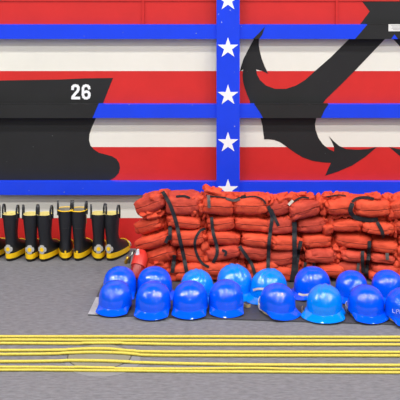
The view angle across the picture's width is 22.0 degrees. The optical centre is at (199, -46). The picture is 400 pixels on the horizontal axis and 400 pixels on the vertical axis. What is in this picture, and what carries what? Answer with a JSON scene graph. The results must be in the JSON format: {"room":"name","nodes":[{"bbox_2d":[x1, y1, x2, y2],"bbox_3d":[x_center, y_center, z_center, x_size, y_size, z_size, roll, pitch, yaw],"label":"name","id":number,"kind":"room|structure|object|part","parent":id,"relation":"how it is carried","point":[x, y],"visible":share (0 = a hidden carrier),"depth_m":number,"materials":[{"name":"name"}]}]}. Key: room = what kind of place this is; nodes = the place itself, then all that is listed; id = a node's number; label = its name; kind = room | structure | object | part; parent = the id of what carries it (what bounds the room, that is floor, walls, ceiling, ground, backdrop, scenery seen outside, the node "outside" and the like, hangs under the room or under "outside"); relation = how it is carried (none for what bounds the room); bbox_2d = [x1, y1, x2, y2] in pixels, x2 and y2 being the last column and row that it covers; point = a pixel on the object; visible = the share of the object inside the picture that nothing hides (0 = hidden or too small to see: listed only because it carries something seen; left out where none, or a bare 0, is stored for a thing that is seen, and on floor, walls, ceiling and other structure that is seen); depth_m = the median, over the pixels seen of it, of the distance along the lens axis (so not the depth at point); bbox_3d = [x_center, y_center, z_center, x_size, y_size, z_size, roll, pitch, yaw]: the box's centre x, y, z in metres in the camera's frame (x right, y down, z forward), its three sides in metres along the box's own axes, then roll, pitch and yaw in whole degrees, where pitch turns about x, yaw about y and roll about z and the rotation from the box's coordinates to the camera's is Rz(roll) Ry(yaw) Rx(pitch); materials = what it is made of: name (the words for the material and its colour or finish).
{"room":"ship deck","nodes":[
{"label":"ship deck","id":0,"kind":"room"},
{"bbox_2d":[0,1,399,247],"bbox_3d":[-0.098,0.600,7.574,8.596,3.100,0.065,0,0,0],"label":"wall","id":1,"kind":"structure","parent":0,"point":[31,70],"depth_m":7.55,"materials":[{"name":"red paint"}]},
{"bbox_2d":[142,0,143,23],"bbox_3d":[-0.416,-0.215,7.537,0.013,1.470,0.010,0,0,0],"label":"trim","id":2,"kind":"structure","parent":1,"relation":"attached to","point":[142,0],"depth_m":7.53,"materials":[{"name":"red paint"}]},
{"bbox_2d":[0,103,399,117],"bbox_3d":[-0.079,1.134,7.511,8.558,0.100,0.062,0,0,0],"label":"horizontal beam","id":3,"kind":"structure","parent":1,"relation":"attached to","point":[7,110],"depth_m":7.48,"materials":[{"name":"blue paint"}]},
{"bbox_2d":[0,24,399,38],"bbox_3d":[0.000,0.557,7.511,8.400,0.106,0.062,0,0,0],"label":"horizontal beam","id":4,"kind":"structure","parent":1,"relation":"attached to","point":[7,31],"depth_m":7.48,"materials":[{"name":"blue paint"}]},
{"bbox_2d":[0,180,399,194],"bbox_3d":[0.000,1.696,7.511,8.400,0.094,0.060,0,0,0],"label":"horizontal beam","id":5,"kind":"structure","parent":1,"relation":"attached to","point":[7,187],"depth_m":7.48,"materials":[{"name":"blue paint"}]},
{"bbox_2d":[0,0,399,0],"bbox_3d":[0.000,0.333,7.543,8.400,0.010,0.005,0,0,0],"label":"trim","id":6,"kind":"structure","parent":1,"relation":"attached to","point":[0,0],"depth_m":7.54,"materials":[{"name":"red paint"}]},
{"bbox_2d":[216,0,239,191],"bbox_3d":[0.204,0.600,7.471,0.168,3.100,0.016,0,0,0],"label":"trim","id":7,"kind":"structure","parent":1,"relation":"attached to","point":[227,11],"depth_m":7.46,"materials":[{"name":"blue paint"}]},
{"bbox_2d":[336,0,337,23],"bbox_3d":[1.001,-0.215,7.537,0.013,1.470,0.010,0,0,0],"label":"trim","id":8,"kind":"structure","parent":1,"relation":"attached to","point":[336,0],"depth_m":7.53,"materials":[{"name":"red paint"}]},
{"bbox_2d":[388,24,399,30],"bbox_3d":[1.425,0.528,7.477,0.113,0.051,0.004,0,0,0],"label":"placard","id":9,"kind":"object","parent":1,"relation":"attached to","point":[391,27],"visible":1,"depth_m":7.48,"materials":[{"name":"white"}]},
{"bbox_2d":[0,248,399,399],"bbox_3d":[0.000,2.200,1.076,18.000,0.100,13.060,0,0,0],"label":"floor","id":10,"kind":"structure","parent":0,"point":[55,296],"depth_m":5.64,"materials":[{"name":"grey concrete"}]},
{"bbox_2d":[0,207,5,256],"bbox_3d":[-1.448,1.954,7.370,0.120,0.392,0.311,0,0,15],"label":"rubber boot","id":11,"kind":"object","parent":10,"relation":"on","point":[2,240],"visible":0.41,"depth_m":7.34,"materials":[{"name":"black rubber"}]},
{"bbox_2d":[2,204,25,260],"bbox_3d":[-1.310,1.954,7.359,0.120,0.392,0.311,0,0,15],"label":"rubber boot","id":12,"kind":"object","parent":10,"relation":"on","point":[15,247],"visible":0.91,"depth_m":7.24,"materials":[{"name":"black rubber"}]},
{"bbox_2d":[22,204,39,261],"bbox_3d":[-1.189,1.954,7.350,0.120,0.392,0.311,0,0,2],"label":"rubber boot","id":13,"kind":"object","parent":10,"relation":"on","point":[29,218],"visible":0.88,"depth_m":7.22,"materials":[{"name":"black rubber"}]},
{"bbox_2d":[36,204,59,261],"bbox_3d":[-1.069,1.954,7.346,0.120,0.392,0.311,0,0,16],"label":"rubber boot","id":14,"kind":"object","parent":10,"relation":"on","point":[48,249],"visible":0.91,"depth_m":7.22,"materials":[{"name":"black rubber"}]},
{"bbox_2d":[57,200,73,260],"bbox_3d":[-0.960,1.942,7.370,0.120,0.416,0.317,0,0,-6],"label":"rubber boot","id":15,"kind":"object","parent":10,"relation":"on","point":[66,245],"visible":0.98,"depth_m":7.24,"materials":[{"name":"black rubber"}]},
{"bbox_2d":[70,200,92,260],"bbox_3d":[-0.838,1.942,7.364,0.120,0.416,0.317,0,0,11],"label":"rubber boot","id":16,"kind":"object","parent":10,"relation":"on","point":[82,245],"visible":0.94,"depth_m":7.24,"materials":[{"name":"black rubber"}]},
{"bbox_2d":[90,204,106,260],"bbox_3d":[-0.724,1.954,7.368,0.120,0.392,0.311,0,0,-5],"label":"rubber boot","id":17,"kind":"object","parent":10,"relation":"on","point":[98,251],"visible":1,"depth_m":7.24,"materials":[{"name":"black rubber"}]},
{"bbox_2d":[65,344,139,376],"bbox_3d":[-0.514,2.149,5.468,0.396,0.003,0.438,0,0,0],"label":"manhole cover","id":18,"kind":"object","parent":10,"relation":"on","point":[70,356],"visible":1,"depth_m":5.47,"materials":[{"name":"grey metal"}]},
{"bbox_2d":[103,203,130,260],"bbox_3d":[-0.589,1.954,7.362,0.120,0.392,0.311,0,0,22],"label":"rubber boot","id":19,"kind":"object","parent":10,"relation":"on","point":[116,248],"visible":1,"depth_m":7.25,"materials":[{"name":"black rubber"}]},
{"bbox_2d":[146,260,203,280],"bbox_3d":[-0.134,2.076,6.876,0.477,0.162,0.294,0,0,0],"label":"jacket","id":20,"kind":"object","parent":10,"relation":"on","point":[179,271],"visible":0.34,"depth_m":6.76,"materials":[{"name":"red fabric"}]},
{"bbox_3d":[-0.261,2.081,6.902,0.196,0.133,0.231,0,0,19],"label":"foam panel","id":21,"kind":"part","parent":20,"relation":"part of","materials":[{"name":"red"}]},
{"bbox_2d":[145,242,208,272],"bbox_3d":[-0.143,2.000,6.876,0.496,0.192,0.267,0,0,0],"label":"jacket","id":22,"kind":"object","parent":20,"relation":"on","point":[167,252],"visible":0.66,"depth_m":6.77,"materials":[{"name":"red fabric"}]},
{"bbox_3d":[-0.259,1.989,6.883,0.253,0.170,0.234,0,0,14],"label":"foam panel","id":23,"kind":"part","parent":22,"relation":"part of","materials":[{"name":"red"}]},
{"bbox_2d":[134,227,210,252],"bbox_3d":[-0.176,1.891,6.866,0.520,0.187,0.277,0,0,0],"label":"jacket","id":24,"kind":"object","parent":22,"relation":"on","point":[155,240],"visible":0.68,"depth_m":6.76,"materials":[{"name":"red fabric"}]},
{"bbox_3d":[-0.295,1.891,6.869,0.255,0.155,0.234,0,0,18],"label":"foam panel","id":25,"kind":"part","parent":24,"relation":"part of","materials":[{"name":"red"}]},
{"bbox_2d":[134,214,208,267],"bbox_3d":[-0.191,1.875,6.885,0.506,0.343,0.311,0,0,0],"label":"jacket","id":26,"kind":"object","parent":24,"relation":"on","point":[145,227],"visible":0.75,"depth_m":6.78,"materials":[{"name":"red fabric"}]},
{"bbox_3d":[-0.311,1.797,6.907,0.224,0.140,0.231,0,0,27],"label":"foam panel","id":27,"kind":"part","parent":26,"relation":"part of","materials":[{"name":"red"}]},
{"bbox_2d":[134,188,204,272],"bbox_3d":[-0.185,1.826,6.867,0.513,0.559,0.287,0,0,0],"label":"jacket","id":28,"kind":"object","parent":26,"relation":"on","point":[152,205],"visible":0.98,"depth_m":6.76,"materials":[{"name":"red fabric"}]},
{"bbox_3d":[-0.309,1.650,6.884,0.267,0.172,0.255,0,0,0],"label":"foam panel","id":29,"kind":"part","parent":28,"relation":"part of","materials":[{"name":"red"}]},
{"bbox_3d":[-0.113,1.644,6.862,0.252,0.139,0.237,0,0,0],"label":"foam panel","id":30,"kind":"part","parent":28,"relation":"part of","materials":[{"name":"red"}]},
{"bbox_3d":[-0.107,1.754,6.862,0.231,0.102,0.234,0,0,0],"label":"foam panel","id":31,"kind":"part","parent":26,"relation":"part of","materials":[{"name":"red"}]},
{"bbox_3d":[-0.092,1.860,6.843,0.240,0.113,0.232,0,0,0],"label":"foam panel","id":32,"kind":"part","parent":24,"relation":"part of","materials":[{"name":"red"}]},
{"bbox_3d":[-0.052,1.976,6.872,0.204,0.116,0.235,0,0,0],"label":"foam panel","id":33,"kind":"part","parent":22,"relation":"part of","materials":[{"name":"red"}]},
{"bbox_3d":[-0.068,2.082,6.845,0.225,0.132,0.232,0,0,0],"label":"foam panel","id":34,"kind":"part","parent":20,"relation":"part of","materials":[{"name":"red"}]},
{"bbox_2d":[0,359,399,366],"bbox_3d":[0.000,2.141,5.406,4.800,0.018,0.053,0,0,1],"label":"rope","id":35,"kind":"object","parent":10,"relation":"on","point":[45,360],"visible":1,"depth_m":5.39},
{"bbox_2d":[0,347,399,353],"bbox_3d":[0.000,2.141,5.575,4.800,0.018,0.052,0,0,1],"label":"rope","id":36,"kind":"object","parent":10,"relation":"on","point":[77,348],"visible":1,"depth_m":5.55,"materials":[{"name":"yellow fabric"}]},
{"bbox_2d":[0,335,399,338],"bbox_3d":[0.000,2.142,5.777,4.800,0.016,0.027,0,0,0],"label":"rope","id":37,"kind":"object","parent":10,"relation":"on","point":[1,336],"visible":1,"depth_m":5.77,"materials":[{"name":"yellow fabric"}]},
{"bbox_2d":[0,341,399,345],"bbox_3d":[0.000,2.141,5.671,4.800,0.018,0.030,0,0,0],"label":"rope","id":38,"kind":"object","parent":10,"relation":"on","point":[83,342],"visible":1,"depth_m":5.66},
{"bbox_2d":[0,351,399,356],"bbox_3d":[0.000,2.141,5.525,4.800,0.018,0.052,0,0,0],"label":"rope","id":39,"kind":"object","parent":10,"relation":"on","point":[63,352],"visible":1,"depth_m":5.50,"materials":[{"name":"yellow fabric"}]},
{"bbox_2d":[0,368,399,373],"bbox_3d":[0.000,2.143,5.303,4.800,0.014,0.030,0,0,1],"label":"rope","id":40,"kind":"object","parent":10,"relation":"on","point":[1,369],"visible":1,"depth_m":5.29,"materials":[{"name":"yellow"}]},
{"bbox_2d":[0,338,399,341],"bbox_3d":[0.000,2.142,5.725,4.800,0.016,0.024,0,0,0],"label":"rope","id":41,"kind":"object","parent":10,"relation":"on","point":[1,339],"visible":1,"depth_m":5.72,"materials":[{"name":"yellow fabric"}]},
{"bbox_2d":[0,366,399,370],"bbox_3d":[0.000,2.142,5.340,4.800,0.016,0.031,0,0,1],"label":"rope","id":42,"kind":"object","parent":10,"relation":"on","point":[44,367],"visible":1,"depth_m":5.33,"materials":[{"name":"yellow fabric"}]},
{"bbox_2d":[88,282,396,324],"bbox_3d":[0.581,2.145,6.341,2.499,0.010,0.844,0,0,0],"label":"floor mat","id":43,"kind":"object","parent":10,"relation":"on","point":[253,313],"visible":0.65,"depth_m":6.14,"materials":[{"name":"rubber"}]},
{"bbox_2d":[96,280,131,316],"bbox_3d":[-0.516,2.059,6.225,0.204,0.164,0.266,0,0,8],"label":"hard hat","id":44,"kind":"object","parent":43,"relation":"on","point":[115,296],"visible":1,"depth_m":6.16,"materials":[{"name":"blue plastic"}]},
{"bbox_2d":[103,266,136,299],"bbox_3d":[-0.507,2.054,6.475,0.215,0.173,0.280,0,0,2],"label":"hard hat","id":45,"kind":"object","parent":43,"relation":"on","point":[122,273],"visible":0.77,"depth_m":6.43,"materials":[{"name":"blue plastic"}]},
{"bbox_2d":[124,249,147,281],"bbox_3d":[-0.418,2.026,6.799,0.137,0.203,0.328,0,0,-11],"label":"canister","id":46,"kind":"object","parent":43,"relation":"on","point":[139,261],"visible":0.85,"depth_m":6.71,"materials":[{"name":"red metal"}]},
{"bbox_2d":[134,281,170,320],"bbox_3d":[-0.283,2.054,6.171,0.215,0.173,0.280,0,0,4],"label":"hard hat","id":47,"kind":"object","parent":43,"relation":"on","point":[153,299],"visible":1,"depth_m":6.10,"materials":[{"name":"blue plastic"}]},
{"bbox_2d":[137,266,173,300],"bbox_3d":[-0.275,2.054,6.479,0.215,0.173,0.280,0,0,-34],"label":"hard hat","id":48,"kind":"object","parent":43,"relation":"on","point":[152,273],"visible":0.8,"depth_m":6.44,"materials":[{"name":"blue plastic"}]},
{"bbox_2d":[172,280,207,319],"bbox_3d":[-0.060,2.054,6.186,0.215,0.173,0.280,0,0,4],"label":"hard hat","id":49,"kind":"object","parent":43,"relation":"on","point":[190,298],"visible":1,"depth_m":6.11,"materials":[{"name":"blue plastic"}]},
{"bbox_2d":[181,268,212,302],"bbox_3d":[-0.015,2.056,6.425,0.211,0.171,0.274,0,0,-10],"label":"hard hat","id":50,"kind":"object","parent":43,"relation":"on","point":[201,276],"visible":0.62,"depth_m":6.39,"materials":[{"name":"blue plastic"}]},
{"bbox_2d":[208,279,250,317],"bbox_3d":[0.179,2.054,6.209,0.256,0.173,0.280,0,0,0],"label":"hard hat","id":51,"kind":"object","parent":43,"relation":"on","point":[226,299],"visible":1,"depth_m":6.14,"materials":[{"name":"blue plastic"}]},
{"bbox_2d":[217,263,251,301],"bbox_3d":[0.228,2.050,6.495,0.224,0.181,0.291,0,0,-24],"label":"hard hat","id":52,"kind":"object","parent":43,"relation":"on","point":[238,273],"visible":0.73,"depth_m":6.44,"materials":[{"name":"blue plastic"}]},
{"bbox_2d":[246,268,286,304],"bbox_3d":[0.414,2.052,6.419,0.286,0.178,0.219,0,0,-42],"label":"hard hat","id":53,"kind":"object","parent":43,"relation":"on","point":[262,278],"visible":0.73,"depth_m":6.37,"materials":[{"name":"blue plastic"}]},
{"bbox_2d":[258,283,300,320],"bbox_3d":[0.469,2.057,6.167,0.209,0.168,0.292,0,0,-24],"label":"hard hat","id":54,"kind":"object","parent":43,"relation":"on","point":[276,300],"visible":1,"depth_m":6.09,"materials":[{"name":"blue plastic"}]},
{"bbox_2d":[291,266,330,300],"bbox_3d":[0.690,2.054,6.487,0.280,0.173,0.215,0,0,-28],"label":"hard hat","id":55,"kind":"object","parent":43,"relation":"on","point":[308,277],"visible":0.82,"depth_m":6.42,"materials":[{"name":"blue plastic"}]},
{"bbox_2d":[301,283,345,323],"bbox_3d":[0.732,2.054,6.128,0.273,0.174,0.298,0,0,14],"label":"hard hat","id":56,"kind":"object","parent":43,"relation":"on","point":[324,301],"visible":1,"depth_m":6.05,"materials":[{"name":"blue plastic"}]},
{"bbox_2d":[335,270,366,304],"bbox_3d":[0.948,2.059,6.422,0.204,0.164,0.266,0,0,0],"label":"hard hat","id":57,"kind":"object","parent":43,"relation":"on","point":[347,280],"visible":0.69,"depth_m":6.37,"materials":[{"name":"blue plastic"}]},
{"bbox_2d":[345,284,388,323],"bbox_3d":[0.990,2.054,6.124,0.215,0.173,0.304,0,0,-10],"label":"hard hat","id":58,"kind":"object","parent":43,"relation":"on","point":[366,305],"visible":1,"depth_m":6.04,"materials":[{"name":"blue plastic"}]},
{"bbox_2d":[371,269,399,303],"bbox_3d":[1.175,2.059,6.432,0.204,0.164,0.266,0,0,0],"label":"hard hat","id":59,"kind":"object","parent":43,"relation":"on","point":[386,280],"visible":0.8,"depth_m":6.38,"materials":[{"name":"blue plastic"}]},
{"bbox_2d":[385,287,399,325],"bbox_3d":[1.208,2.053,6.046,0.219,0.176,0.286,0,0,-16],"label":"hard hat","id":60,"kind":"object","parent":43,"relation":"on","point":[392,302],"visible":1,"depth_m":6.01,"materials":[{"name":"blue plastic"}]},
{"bbox_2d":[276,259,344,280],"bbox_3d":[0.718,2.079,6.873,0.620,0.161,0.290,0,0,0],"label":"jacket","id":61,"kind":"object","parent":10,"relation":"on","point":[333,269],"visible":0.27,"depth_m":6.75,"materials":[{"name":"red fabric"}]},
{"bbox_3d":[0.556,2.089,6.853,0.204,0.122,0.233,0,0,0],"label":"foam panel","id":62,"kind":"part","parent":61,"relation":"part of","materials":[{"name":"red"}]},
{"bbox_2d":[266,214,325,281],"bbox_3d":[0.638,1.942,6.869,0.521,0.445,0.278,0,0,0],"label":"jacket","id":63,"kind":"object","parent":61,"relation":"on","point":[312,224],"visible":0.52,"depth_m":6.76,"materials":[{"name":"red fabric"}]},
{"bbox_3d":[0.535,1.781,6.866,0.217,0.122,0.234,0,0,0],"label":"foam panel","id":64,"kind":"part","parent":63,"relation":"part of","materials":[{"name":"red"}]},
{"bbox_2d":[263,191,320,267],"bbox_3d":[0.623,1.812,6.863,0.468,0.489,0.291,0,0,0],"label":"jacket","id":65,"kind":"object","parent":63,"relation":"on","point":[297,205],"visible":0.84,"depth_m":6.76,"materials":[{"name":"red fabric"}]},
{"bbox_3d":[0.521,1.664,6.874,0.194,0.137,0.231,0,0,0],"label":"foam panel","id":66,"kind":"part","parent":65,"relation":"part of","materials":[{"name":"red"}]},
{"bbox_3d":[0.681,1.675,6.837,0.224,0.143,0.237,0,0,0],"label":"foam panel","id":67,"kind":"part","parent":65,"relation":"part of","materials":[{"name":"red"}]},
{"bbox_3d":[0.730,1.780,6.865,0.211,0.104,0.232,0,0,0],"label":"foam panel","id":68,"kind":"part","parent":63,"relation":"part of","materials":[{"name":"red"}]},
{"bbox_2d":[266,246,336,268],"bbox_3d":[0.675,2.010,6.868,0.594,0.176,0.274,0,0,2],"label":"jacket","id":69,"kind":"object","parent":61,"relation":"on","point":[314,255],"visible":0.52,"depth_m":6.75,"materials":[{"name":"red fabric"}]},
{"bbox_3d":[0.536,1.990,6.856,0.224,0.121,0.237,0,0,0],"label":"foam panel","id":70,"kind":"part","parent":69,"relation":"part of","materials":[{"name":"red"}]},
{"bbox_2d":[271,232,334,275],"bbox_3d":[0.667,1.970,6.868,0.533,0.266,0.281,0,0,0],"label":"jacket","id":71,"kind":"object","parent":69,"relation":"on","point":[280,242],"visible":0.62,"depth_m":6.76,"materials":[{"name":"red fabric"}]},
{"bbox_3d":[0.556,1.893,6.845,0.229,0.102,0.235,0,0,0],"label":"foam panel","id":72,"kind":"part","parent":71,"relation":"part of","materials":[{"name":"red"}]},
{"bbox_3d":[0.767,1.885,6.868,0.205,0.095,0.231,0,0,0],"label":"foam panel","id":73,"kind":"part","parent":71,"relation":"part of","materials":[{"name":"red"}]},
{"bbox_3d":[0.791,1.975,6.844,0.219,0.106,0.235,0,0,0],"label":"foam panel","id":74,"kind":"part","parent":69,"relation":"part of","materials":[{"name":"red"}]},
{"bbox_3d":[0.867,2.068,6.849,0.187,0.089,0.238,0,0,0],"label":"foam panel","id":75,"kind":"part","parent":61,"relation":"part of","materials":[{"name":"red"}]},
{"bbox_2d":[329,268,399,279],"bbox_3d":[1.104,2.106,6.868,0.589,0.105,0.291,0,0,0],"label":"jacket","id":76,"kind":"object","parent":10,"relation":"on","point":[371,273],"visible":0.12,"depth_m":6.77,"materials":[{"name":"red fabric"}]},
{"bbox_2d":[329,259,398,273],"bbox_3d":[1.115,2.066,6.875,0.558,0.185,0.274,0,0,0],"label":"jacket","id":77,"kind":"object","parent":76,"relation":"on","point":[375,267],"visible":0.38,"depth_m":6.76,"materials":[{"name":"red fabric"}]},
{"bbox_3d":[0.989,2.066,6.858,0.195,0.110,0.234,0,0,0],"label":"foam panel","id":78,"kind":"part","parent":77,"relation":"part of","materials":[{"name":"red"}]},
{"bbox_2d":[333,242,395,263],"bbox_3d":[1.104,1.985,6.869,0.505,0.190,0.275,0,0,-4],"label":"jacket","id":79,"kind":"object","parent":77,"relation":"on","point":[344,253],"visible":0.7,"depth_m":6.76,"materials":[{"name":"red fabric"}]},
{"bbox_3d":[1.004,1.979,6.840,0.182,0.081,0.234,0,0,0],"label":"foam panel","id":80,"kind":"part","parent":79,"relation":"part of","materials":[{"name":"red"}]},
{"bbox_2d":[331,231,397,275],"bbox_3d":[1.113,1.976,6.866,0.545,0.287,0.278,0,0,0],"label":"jacket","id":81,"kind":"object","parent":79,"relation":"on","point":[370,243],"visible":0.77,"depth_m":6.77,"materials":[{"name":"red fabric"}]},
{"bbox_3d":[1.012,1.887,6.869,0.248,0.111,0.232,0,0,0],"label":"foam panel","id":82,"kind":"part","parent":81,"relation":"part of","materials":[{"name":"red"}]},
{"bbox_2d":[321,214,394,237],"bbox_3d":[1.073,1.795,6.874,0.566,0.159,0.282,0,0,0],"label":"jacket","id":83,"kind":"object","parent":81,"relation":"on","point":[348,224],"visible":0.75,"depth_m":6.76,"materials":[{"name":"red fabric"}]},
{"bbox_3d":[0.967,1.777,6.863,0.220,0.089,0.235,0,0,0],"label":"foam panel","id":84,"kind":"part","parent":83,"relation":"part of","materials":[{"name":"red"}]},
{"bbox_2d":[315,191,390,221],"bbox_3d":[1.039,1.676,6.872,0.571,0.220,0.277,0,0,-4],"label":"jacket","id":85,"kind":"object","parent":83,"relation":"on","point":[366,207],"visible":0.93,"depth_m":6.76,"materials":[{"name":"red fabric"}]},
{"bbox_3d":[0.918,1.650,6.841,0.218,0.127,0.237,0,0,0],"label":"foam panel","id":86,"kind":"part","parent":85,"relation":"part of","materials":[{"name":"red"}]},
{"bbox_3d":[1.067,1.605,6.768,0.155,0.042,0.024,0,0,-5],"label":"cord","id":87,"kind":"part","parent":85,"relation":"part of","materials":[{"name":"black fabric"}]},
{"bbox_3d":[1.130,1.665,6.855,0.258,0.120,0.232,0,0,0],"label":"foam panel","id":88,"kind":"part","parent":85,"relation":"part of","materials":[{"name":"red"}]},
{"bbox_3d":[1.169,1.797,6.857,0.230,0.094,0.233,0,0,0],"label":"foam panel","id":89,"kind":"part","parent":83,"relation":"part of","materials":[{"name":"red"}]},
{"bbox_3d":[1.223,1.924,6.875,0.191,0.091,0.234,0,0,0],"label":"foam panel","id":90,"kind":"part","parent":81,"relation":"part of","materials":[{"name":"red"}]},
{"bbox_3d":[1.205,2.001,6.870,0.172,0.073,0.229,0,0,0],"label":"foam panel","id":91,"kind":"part","parent":79,"relation":"part of","materials":[{"name":"red"}]},
{"bbox_3d":[1.221,2.078,6.862,0.210,0.086,0.238,0,0,0],"label":"foam panel","id":92,"kind":"part","parent":77,"relation":"part of","materials":[{"name":"red"}]},
{"bbox_3d":[1.217,2.112,6.846,0.219,0.070,0.236,0,0,0],"label":"foam panel","id":93,"kind":"part","parent":76,"relation":"part of","materials":[{"name":"red"}]},
{"bbox_2d":[393,259,399,273],"bbox_3d":[1.514,2.077,6.874,0.503,0.157,0.269,0,0,0],"label":"jacket","id":94,"kind":"object","parent":10,"relation":"on","point":[396,263],"visible":0.26,"depth_m":6.77,"materials":[{"name":"red fabric"}]},
{"bbox_2d":[392,245,399,268],"bbox_3d":[1.518,1.998,6.868,0.504,0.169,0.277,0,0,0],"label":"jacket","id":95,"kind":"object","parent":94,"relation":"on","point":[396,255],"visible":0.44,"depth_m":6.77,"materials":[{"name":"red fabric"}]},
{"bbox_2d":[392,233,399,244],"bbox_3d":[1.510,1.910,6.870,0.497,0.142,0.275,0,0,0],"label":"jacket","id":96,"kind":"object","parent":95,"relation":"on","point":[397,239],"visible":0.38,"depth_m":6.83,"materials":[{"name":"red fabric"}]},
{"bbox_2d":[389,219,399,237],"bbox_3d":[1.495,1.807,6.869,0.513,0.158,0.288,0,0,3],"label":"jacket","id":97,"kind":"object","parent":96,"relation":"on","point":[396,222],"visible":0.53,"depth_m":6.78,"materials":[{"name":"red fabric"}]},
{"bbox_2d":[381,191,399,220],"bbox_3d":[1.473,1.679,6.872,0.537,0.203,0.280,0,0,0],"label":"jacket","id":98,"kind":"object","parent":97,"relation":"on","point":[394,199],"visible":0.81,"depth_m":6.77,"materials":[{"name":"red fabric"}]},
{"bbox_3d":[1.343,1.663,6.854,0.211,0.165,0.236,0,0,0],"label":"foam panel","id":99,"kind":"part","parent":98,"relation":"part of","materials":[{"name":"red"}]},
{"bbox_3d":[1.375,1.791,6.872,0.203,0.107,0.235,0,0,0],"label":"foam panel","id":100,"kind":"part","parent":97,"relation":"part of","materials":[{"name":"red"}]},
{"bbox_3d":[0.276,2.103,6.867,0.594,0.104,0.278,0,0,0],"label":"jacket","id":101,"kind":"object","parent":10,"relation":"on","visible":0},
{"bbox_2d":[204,257,278,277],"bbox_3d":[0.273,2.070,6.863,0.616,0.181,0.291,0,0,0],"label":"jacket","id":102,"kind":"object","parent":101,"relation":"on","point":[213,270],"visible":0.25,"depth_m":6.74,"materials":[{"name":"red fabric"}]},
{"bbox_3d":[0.126,2.062,6.839,0.219,0.115,0.235,0,0,0],"label":"foam panel","id":103,"kind":"part","parent":102,"relation":"part of","materials":[{"name":"red"}]},
{"bbox_2d":[205,243,271,275],"bbox_3d":[0.265,2.002,6.859,0.546,0.203,0.292,0,0,0],"label":"jacket","id":104,"kind":"object","parent":102,"relation":"on","point":[242,251],"visible":0.43,"depth_m":6.74,"materials":[{"name":"red fabric"}]},
{"bbox_3d":[0.160,1.956,6.838,0.244,0.110,0.236,0,0,0],"label":"foam panel","id":105,"kind":"part","parent":104,"relation":"part of","materials":[{"name":"red"}]},
{"bbox_2d":[207,229,271,247],"bbox_3d":[0.259,1.886,6.867,0.529,0.150,0.282,0,0,3],"label":"jacket","id":106,"kind":"object","parent":104,"relation":"on","point":[230,237],"visible":0.54,"depth_m":6.74,"materials":[{"name":"red fabric"}]},
{"bbox_3d":[0.152,1.864,6.850,0.228,0.106,0.236,0,0,0],"label":"foam panel","id":107,"kind":"part","parent":106,"relation":"part of","materials":[{"name":"red"}]},
{"bbox_2d":[201,214,267,263],"bbox_3d":[0.269,1.867,6.865,0.530,0.303,0.284,0,0,0],"label":"jacket","id":108,"kind":"object","parent":106,"relation":"on","point":[215,222],"visible":0.62,"depth_m":6.76,"materials":[{"name":"red fabric"}]},
{"bbox_3d":[0.145,1.770,6.859,0.189,0.109,0.227,0,0,7],"label":"foam panel","id":109,"kind":"part","parent":108,"relation":"part of","materials":[{"name":"red"}]},
{"bbox_2d":[199,184,272,219],"bbox_3d":[0.241,1.645,6.870,0.555,0.248,0.275,0,0,-3],"label":"jacket","id":110,"kind":"object","parent":108,"relation":"on","point":[216,201],"visible":0.92,"depth_m":6.76,"materials":[{"name":"red fabric"}]},
{"bbox_3d":[0.118,1.655,6.844,0.209,0.126,0.232,0,0,0],"label":"foam panel","id":111,"kind":"part","parent":110,"relation":"part of","materials":[{"name":"red"}]},
{"bbox_3d":[0.238,1.606,6.764,0.398,0.059,0.026,0,0,0],"label":"cord","id":112,"kind":"part","parent":110,"relation":"part of","materials":[{"name":"fabric"}]},
{"bbox_3d":[0.331,1.652,6.859,0.257,0.129,0.234,0,0,0],"label":"foam panel","id":113,"kind":"part","parent":110,"relation":"part of","materials":[{"name":"red"}]},
{"bbox_3d":[0.342,1.779,6.865,0.265,0.108,0.232,0,0,0],"label":"foam panel","id":114,"kind":"part","parent":108,"relation":"part of","materials":[{"name":"red"}]},
{"bbox_3d":[0.378,1.874,6.839,0.212,0.100,0.239,0,0,0],"label":"foam panel","id":115,"kind":"part","parent":106,"relation":"part of","materials":[{"name":"red"}]},
{"bbox_3d":[0.359,1.964,6.850,0.237,0.110,0.232,0,0,0],"label":"foam panel","id":116,"kind":"part","parent":104,"relation":"part of","materials":[{"name":"red"}]},
{"bbox_3d":[0.411,2.065,6.839,0.213,0.127,0.231,0,0,-8],"label":"foam panel","id":117,"kind":"part","parent":102,"relation":"part of","materials":[{"name":"red"}]}
]}

